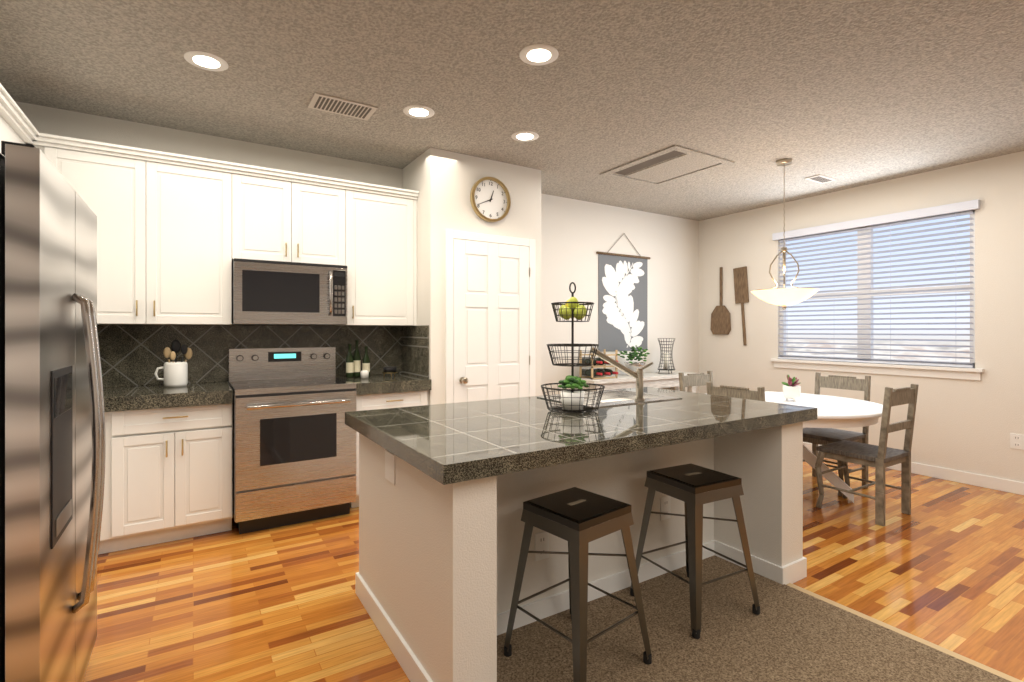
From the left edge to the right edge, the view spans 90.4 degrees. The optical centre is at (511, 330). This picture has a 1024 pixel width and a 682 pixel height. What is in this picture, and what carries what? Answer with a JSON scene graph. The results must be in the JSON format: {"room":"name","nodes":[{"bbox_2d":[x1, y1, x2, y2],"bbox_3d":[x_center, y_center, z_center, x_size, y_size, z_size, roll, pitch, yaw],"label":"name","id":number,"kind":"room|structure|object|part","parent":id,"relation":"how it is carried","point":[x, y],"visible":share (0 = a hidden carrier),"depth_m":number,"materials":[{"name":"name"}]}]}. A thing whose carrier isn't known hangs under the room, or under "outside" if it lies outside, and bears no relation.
{"room":"kitchen","nodes":[
{"label":"kitchen","id":0,"kind":"room"},
{"bbox_2d":[0,99,31,156],"bbox_3d":[-2.749,-0.570,2.551,0.350,1.060,0.757,0,0,-32],"label":"upper cabinet","id":1,"kind":"object","parent":0,"relation":"attached to","point":[11,129],"depth_m":2.65,"materials":[{"name":"white wood"}]},
{"bbox_2d":[15,101,698,395],"bbox_3d":[-0.448,-0.060,4.901,6.990,2.740,0.120,0,0,-32],"label":"wall","id":2,"kind":"structure","parent":0,"point":[576,235],"depth_m":5.51,"materials":[{"name":"white paint"}]},
{"bbox_2d":[60,143,243,326],"bbox_3d":[-2.401,-0.570,3.396,1.020,1.060,0.350,0,0,-32],"label":"upper cabinet","id":3,"kind":"object","parent":2,"relation":"attached to","point":[177,234],"depth_m":3.28,"materials":[{"name":"white wood"}]},
{"bbox_2d":[244,171,347,266],"bbox_3d":[-1.692,-0.795,3.841,0.765,0.610,0.350,0,0,-32],"label":"upper cabinet","id":4,"kind":"object","parent":2,"relation":"attached to","point":[287,218],"depth_m":3.70,"materials":[{"name":"white wood"}]},
{"bbox_2d":[232,258,346,324],"bbox_3d":[-1.654,-0.266,3.780,0.751,0.442,0.462,0,0,-32],"label":"microwave","id":5,"kind":"object","parent":4,"relation":"attached to","point":[265,292],"visible":1,"depth_m":3.61,"materials":[{"name":"silver metal"}]},
{"bbox_2d":[324,187,419,326],"bbox_3d":[-1.148,-0.570,4.183,0.635,1.060,0.350,0,0,-32],"label":"upper cabinet","id":6,"kind":"object","parent":2,"relation":"attached to","point":[382,267],"depth_m":4.05,"materials":[{"name":"white wood"}]},
{"bbox_2d":[596,235,649,351],"bbox_3d":[1.307,-0.446,5.914,0.840,1.372,0.026,0,0,-32],"label":"art","id":7,"kind":"object","parent":2,"relation":"attached to","point":[622,302],"visible":0.98,"depth_m":5.90,"materials":[{"name":"grey fabric"}]},
{"bbox_2d":[402,147,540,404],"bbox_3d":[-0.354,-0.059,4.516,1.060,2.739,0.628,0,0,-32],"label":"wall","id":8,"kind":"structure","parent":0,"point":[442,182],"depth_m":4.11,"materials":[{"name":"white paint"}]},
{"bbox_2d":[445,229,534,403],"bbox_3d":[-0.141,0.255,4.224,0.860,2.110,0.092,0,0,-32],"label":"door","id":9,"kind":"structure","parent":8,"relation":"attached to","point":[490,321],"depth_m":4.23,"materials":[{"name":"white wood"}]},
{"bbox_2d":[470,177,510,221],"bbox_3d":[-0.177,-1.090,4.234,0.370,0.370,0.035,0,0,-32],"label":"wall clock","id":10,"kind":"object","parent":8,"relation":"attached to","point":[490,199],"visible":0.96,"depth_m":4.23,"materials":[{"name":"gold metal"}]},
{"bbox_2d":[0,0,1023,220],"bbox_3d":[1.691,-1.480,1.492,6.990,0.100,8.170,0,0,-32],"label":"ceiling","id":11,"kind":"structure","parent":0,"point":[847,94],"depth_m":2.91,"materials":[{"name":"white paint"}]},
{"bbox_2d":[184,51,227,70],"bbox_3d":[-1.623,-1.428,2.700,0.203,0.003,0.203,0,0,13],"label":"recessed light","id":12,"kind":"object","parent":11,"relation":"in","point":[203,60],"depth_m":2.69,"materials":[{"name":"white"}]},
{"bbox_2d":[308,92,377,120],"bbox_3d":[-1.081,-1.425,3.247,0.380,0.009,0.230,0,0,-32],"label":"ceiling vent","id":13,"kind":"object","parent":11,"relation":"in","point":[336,105],"depth_m":3.23,"materials":[{"name":"silver metal"}]},
{"bbox_2d":[403,105,434,118],"bbox_3d":[-0.610,-1.428,3.324,0.203,0.003,0.203,0,0,13],"label":"recessed light","id":14,"kind":"object","parent":11,"relation":"in","point":[414,111],"depth_m":3.31,"materials":[{"name":"white"}]},
{"bbox_2d":[511,131,538,141],"bbox_3d":[0.096,-1.428,3.743,0.203,0.003,0.203,0,0,13],"label":"recessed light","id":15,"kind":"object","parent":11,"relation":"in","point":[525,136],"depth_m":3.74,"materials":[{"name":"white"}]},
{"bbox_2d":[519,44,558,64],"bbox_3d":[0.140,-1.428,2.637,0.203,0.003,0.203,0,0,13],"label":"recessed light","id":16,"kind":"object","parent":11,"relation":"in","point":[539,54],"depth_m":2.63,"materials":[{"name":"white"}]},
{"bbox_2d":[600,144,734,186],"bbox_3d":[1.342,-1.424,4.466,0.740,0.012,0.860,0,0,-32],"label":"ceiling hatch","id":17,"kind":"object","parent":11,"relation":"attached to","point":[690,162],"visible":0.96,"depth_m":4.41,"materials":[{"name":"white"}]},
{"bbox_2d":[751,158,818,309],"bbox_3d":[2.294,-0.799,4.284,0.510,1.258,0.510,0,0,-32],"label":"pendant light","id":18,"kind":"object","parent":11,"relation":"hanging from","point":[784,297],"visible":1,"depth_m":4.20,"materials":[{"name":"white glass"}]},
{"bbox_2d":[805,174,836,183],"bbox_3d":[2.910,-1.425,4.789,0.300,0.009,0.140,0,0,-32],"label":"ceiling vent","id":19,"kind":"object","parent":11,"relation":"in","point":[821,179],"depth_m":4.78,"materials":[{"name":"silver metal"}]},
{"bbox_2d":[83,457,1023,681],"bbox_3d":[1.691,1.360,1.492,6.990,0.100,8.170,0,0,-32],"label":"floor","id":20,"kind":"structure","parent":0,"point":[942,564],"depth_m":2.58,"materials":[{"name":"brown wood"}]},
{"bbox_2d":[0,141,104,681],"bbox_3d":[-1.724,0.421,1.456,0.867,1.777,0.900,0,0,-32],"label":"fridge","id":21,"kind":"object","parent":20,"relation":"on","point":[52,445],"visible":1,"depth_m":1.34,"materials":[{"name":"grey metal"}]},
{"bbox_3d":[-1.393,0.390,1.670,0.079,1.020,0.114,0,0,-32],"label":"handle","id":22,"kind":"part","parent":21,"relation":"part of","materials":[{"name":"silver metal"}]},
{"bbox_2d":[128,391,232,548],"bbox_3d":[-2.213,0.867,3.355,0.613,0.885,0.620,0,0,-32],"label":"base cabinet","id":23,"kind":"object","parent":20,"relation":"on","point":[180,455],"depth_m":3.11,"materials":[{"name":"white wood"}]},
{"bbox_2d":[103,383,231,406],"bbox_3d":[-2.526,0.403,3.146,1.360,0.045,0.641,0,0,-32],"label":"countertop","id":24,"kind":"structure","parent":23,"relation":"on","point":[151,392],"depth_m":3.15,"materials":[{"name":"grey stone"}]},
{"bbox_2d":[154,340,192,386],"bbox_3d":[-2.290,0.220,3.439,0.216,0.318,0.136,0,0,-32],"label":"utensil crock","id":25,"kind":"object","parent":24,"relation":"on","point":[175,373],"visible":1,"depth_m":3.41,"materials":[{"name":"white ceramic"}]},
{"bbox_2d":[229,347,355,533],"bbox_3d":[-1.583,0.723,3.652,0.756,1.175,0.755,0,0,-32],"label":"range","id":26,"kind":"object","parent":20,"relation":"on","point":[294,448],"visible":0.98,"depth_m":3.41,"materials":[{"name":"silver metal"}]},
{"bbox_2d":[350,383,430,507],"bbox_3d":[-1.045,0.867,4.068,0.583,0.885,0.653,0,0,-32],"label":"base cabinet","id":27,"kind":"object","parent":20,"relation":"on","point":[408,394],"depth_m":3.78,"materials":[{"name":"white wood"}]},
{"bbox_2d":[336,371,430,386],"bbox_3d":[-1.047,0.403,4.074,0.580,0.045,0.641,0,0,-32],"label":"countertop","id":28,"kind":"structure","parent":27,"relation":"on","point":[374,380],"depth_m":3.91,"materials":[{"name":"grey stone"}]},
{"bbox_2d":[346,340,369,377],"bbox_3d":[-1.260,0.229,4.144,0.191,0.300,0.099,0,0,-32],"label":"oil bottles","id":29,"kind":"object","parent":28,"relation":"on","point":[353,365],"visible":0.92,"depth_m":4.13,"materials":[{"name":"green glass"}]},
{"bbox_2d":[360,370,368,378],"bbox_3d":[-1.167,0.346,4.025,0.066,0.065,0.064,0,0,-32],"label":"jar","id":30,"kind":"object","parent":28,"relation":"on","point":[364,374],"visible":1,"depth_m":4.00,"materials":[{"name":"white"}]},
{"bbox_2d":[382,366,397,376],"bbox_3d":[-1.002,0.339,4.176,0.124,0.080,0.122,0,0,-32],"label":"pot","id":31,"kind":"object","parent":28,"relation":"on","point":[390,369],"visible":1,"depth_m":4.13,"materials":[{"name":"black metal"}]},
{"bbox_2d":[353,419,812,681],"bbox_3d":[0.393,0.883,2.619,2.077,0.855,1.108,0,0,-32],"label":"kitchen island","id":32,"kind":"object","parent":20,"relation":"on","point":[447,490],"depth_m":2.26,"materials":[{"name":"white paint"}]},
{"bbox_2d":[345,387,700,434],"bbox_3d":[0.200,0.433,2.922,2.132,0.045,0.458,0,0,-32],"label":"island countertop","id":33,"kind":"structure","parent":32,"relation":"on","point":[366,420],"depth_m":2.60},
{"bbox_2d":[373,395,812,478],"bbox_3d":[0.510,0.433,2.428,2.132,0.045,0.708,0,0,-32],"label":"island countertop","id":34,"kind":"structure","parent":32,"relation":"on","point":[474,444],"depth_m":2.10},
{"bbox_2d":[541,282,604,412],"bbox_3d":[0.307,0.082,2.577,0.324,0.654,0.324,0,0,-32],"label":"stand","id":35,"kind":"object","parent":34,"relation":"on","point":[572,398],"visible":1,"depth_m":2.54,"materials":[{"name":"grey metal"}]},
{"bbox_2d":[537,389,684,406],"bbox_3d":[0.586,0.504,3.074,0.710,0.200,0.505,0,0,-32],"label":"sink","id":36,"kind":"object","parent":34,"relation":"in","point":[609,398],"depth_m":3.17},
{"bbox_2d":[633,363,652,398],"bbox_3d":[0.761,0.293,2.944,0.117,0.222,0.060,0,0,-32],"label":"faucet","id":37,"kind":"object","parent":34,"relation":"on","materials":[{"name":"silver metal"}]},
{"bbox_2d":[576,371,695,392],"bbox_3d":[1.441,0.910,5.767,1.670,0.800,0.380,0,0,-32],"label":"console table","id":38,"kind":"object","parent":20,"relation":"on","point":[657,380],"visible":0.27,"depth_m":5.63,"materials":[{"name":"white wood"}]},
{"bbox_2d":[580,349,617,379],"bbox_3d":[0.939,0.359,5.429,0.360,0.300,0.300,0,0,-32],"label":"wine rack","id":39,"kind":"object","parent":38,"relation":"on","point":[599,371],"visible":0.73,"depth_m":5.41,"materials":[{"name":"beige wood"}]},
{"bbox_2d":[618,345,649,371],"bbox_3d":[1.377,0.339,5.718,0.397,0.340,0.299,0,0,-32],"label":"potted plant","id":40,"kind":"object","parent":38,"relation":"on","point":[631,365],"visible":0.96,"depth_m":5.67,"materials":[{"name":"green plant"}]},
{"bbox_2d":[658,338,674,372],"bbox_3d":[1.826,0.302,6.009,0.205,0.417,0.202,0,0,-32],"label":"lantern","id":41,"kind":"object","parent":38,"relation":"on","point":[666,357],"visible":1,"depth_m":5.98,"materials":[{"name":"grey metal"}]},
{"bbox_2d":[679,371,712,390],"bbox_3d":[1.814,0.845,4.485,0.438,0.934,0.496,0,0,-32],"label":"chair","id":42,"kind":"object","parent":20,"relation":"on","point":[695,379],"visible":0.04,"depth_m":4.64,"materials":[{"name":"brown wood"}]},
{"bbox_2d":[706,381,764,400],"bbox_3d":[1.757,0.845,3.699,0.496,0.934,0.438,0,0,-32],"label":"chair","id":43,"kind":"object","parent":20,"relation":"on","point":[738,392],"visible":0.08,"depth_m":3.56,"materials":[{"name":"brown wood"}]},
{"bbox_2d":[497,555,1010,681],"bbox_3d":[1.823,1.301,0.151,1.850,0.018,5.418,0,0,-32],"label":"carpet floor","id":44,"kind":"structure","parent":20,"relation":"on","point":[788,634],"depth_m":2.09,"materials":[{"name":"brown carpet"}]},
{"bbox_2d":[504,487,651,681],"bbox_3d":[0.255,0.984,2.002,0.416,0.615,0.418,0,0,-40],"label":"stool","id":45,"kind":"object","parent":44,"relation":"on","point":[579,520],"visible":1,"depth_m":1.93,"materials":[{"name":"grey metal"}]},
{"bbox_2d":[630,463,759,638],"bbox_3d":[0.855,0.984,2.401,0.416,0.615,0.418,0,0,-28],"label":"stool","id":46,"kind":"object","parent":44,"relation":"on","point":[694,484],"visible":0.98,"depth_m":2.31,"materials":[{"name":"grey metal"}]},
{"bbox_2d":[706,391,882,502],"bbox_3d":[2.200,0.940,4.095,1.360,0.739,1.360,0,0,-32],"label":"dining table","id":47,"kind":"object","parent":20,"relation":"on","point":[837,412],"visible":0.29,"depth_m":3.86,"materials":[{"name":"white wood"}]},
{"bbox_2d":[781,375,800,401],"bbox_3d":[2.259,0.463,4.104,0.140,0.212,0.137,0,0,-32],"label":"potted plant","id":48,"kind":"object","parent":47,"relation":"on","point":[791,389],"visible":1,"depth_m":4.07,"materials":[{"name":"white"}]},
{"bbox_2d":[803,372,870,495],"bbox_3d":[2.679,0.845,4.301,0.496,0.934,0.438,0,0,-32],"label":"chair","id":49,"kind":"object","parent":20,"relation":"on","point":[815,437],"visible":0.54,"depth_m":4.25,"materials":[{"name":"brown wood"}]},
{"bbox_2d":[815,384,918,525],"bbox_3d":[2.555,0.845,3.680,0.438,0.934,0.496,0,0,-32],"label":"chair","id":50,"kind":"object","parent":20,"relation":"on","point":[881,457],"visible":1,"depth_m":3.58,"materials":[{"name":"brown wood"}]},
{"bbox_2d":[786,583,1022,681],"bbox_3d":[2.738,1.303,0.481,0.050,0.014,5.005,0,0,-32],"label":"transition strip","id":51,"kind":"object","parent":20,"relation":"on","point":[948,652],"depth_m":2.15,"materials":[{"name":"beige wood"}]},
{"bbox_2d":[699,151,1023,481],"bbox_3d":[4.601,-0.060,3.317,0.120,2.740,7.930,0,0,-32],"label":"wall","id":52,"kind":"structure","parent":0,"point":[969,426],"depth_m":4.56,"materials":[{"name":"white paint"}]},
{"bbox_2d":[710,267,730,334],"bbox_3d":[2.605,-0.370,6.344,0.040,0.840,0.270,0,0,-32],"label":"paddle","id":53,"kind":"object","parent":52,"relation":"attached to","point":[720,319],"depth_m":6.33,"materials":[{"name":"brown wood"}]},
{"bbox_2d":[733,266,748,344],"bbox_3d":[2.756,-0.292,6.116,0.025,0.944,0.199,0,0,-32],"label":"paddle","id":54,"kind":"object","parent":52,"relation":"attached to","point":[740,274],"depth_m":6.09,"materials":[{"name":"brown wood"}]},
{"bbox_2d":[771,210,983,380],"bbox_3d":[3.482,-0.315,5.035,0.140,1.470,1.830,0,0,-32],"label":"window","id":55,"kind":"structure","parent":52,"relation":"in","point":[967,373],"depth_m":4.99,"materials":[{"name":"white plastic"}]},
{"bbox_2d":[772,199,979,367],"bbox_3d":[3.451,-0.390,5.015,0.077,1.410,1.780,0,0,-32],"label":"window blinds","id":56,"kind":"object","parent":55,"relation":"attached to","point":[922,213],"visible":0.81,"depth_m":4.85,"materials":[{"name":"white plastic"}]},
{"bbox_2d":[803,442,1023,494],"bbox_3d":[4.543,1.260,3.281,0.017,0.100,7.930,0,0,-32],"label":"baseboard","id":57,"kind":"structure","parent":52,"relation":"attached to","point":[1001,484],"depth_m":4.33,"materials":[{"name":"white wood"}]},
{"bbox_2d":[1010,433,1023,449],"bbox_3d":[4.050,0.890,4.075,0.008,0.120,0.080,0,0,-32],"label":"outlet","id":58,"kind":"object","parent":52,"relation":"attached to","point":[1016,441],"visible":1,"depth_m":4.07,"materials":[{"name":"white plastic"}]},
{"label":"outside","id":59,"kind":"structure","parent":0,"visible":0},
{"bbox_2d":[786,215,969,361],"bbox_3d":[8.764,-1.190,7.858,0.001,13.000,28.000,0,0,-32],"label":"sky","id":60,"kind":"structure","parent":59,"point":[893,300],"depth_m":9.94,"materials":[{"name":"white"}]}
]}

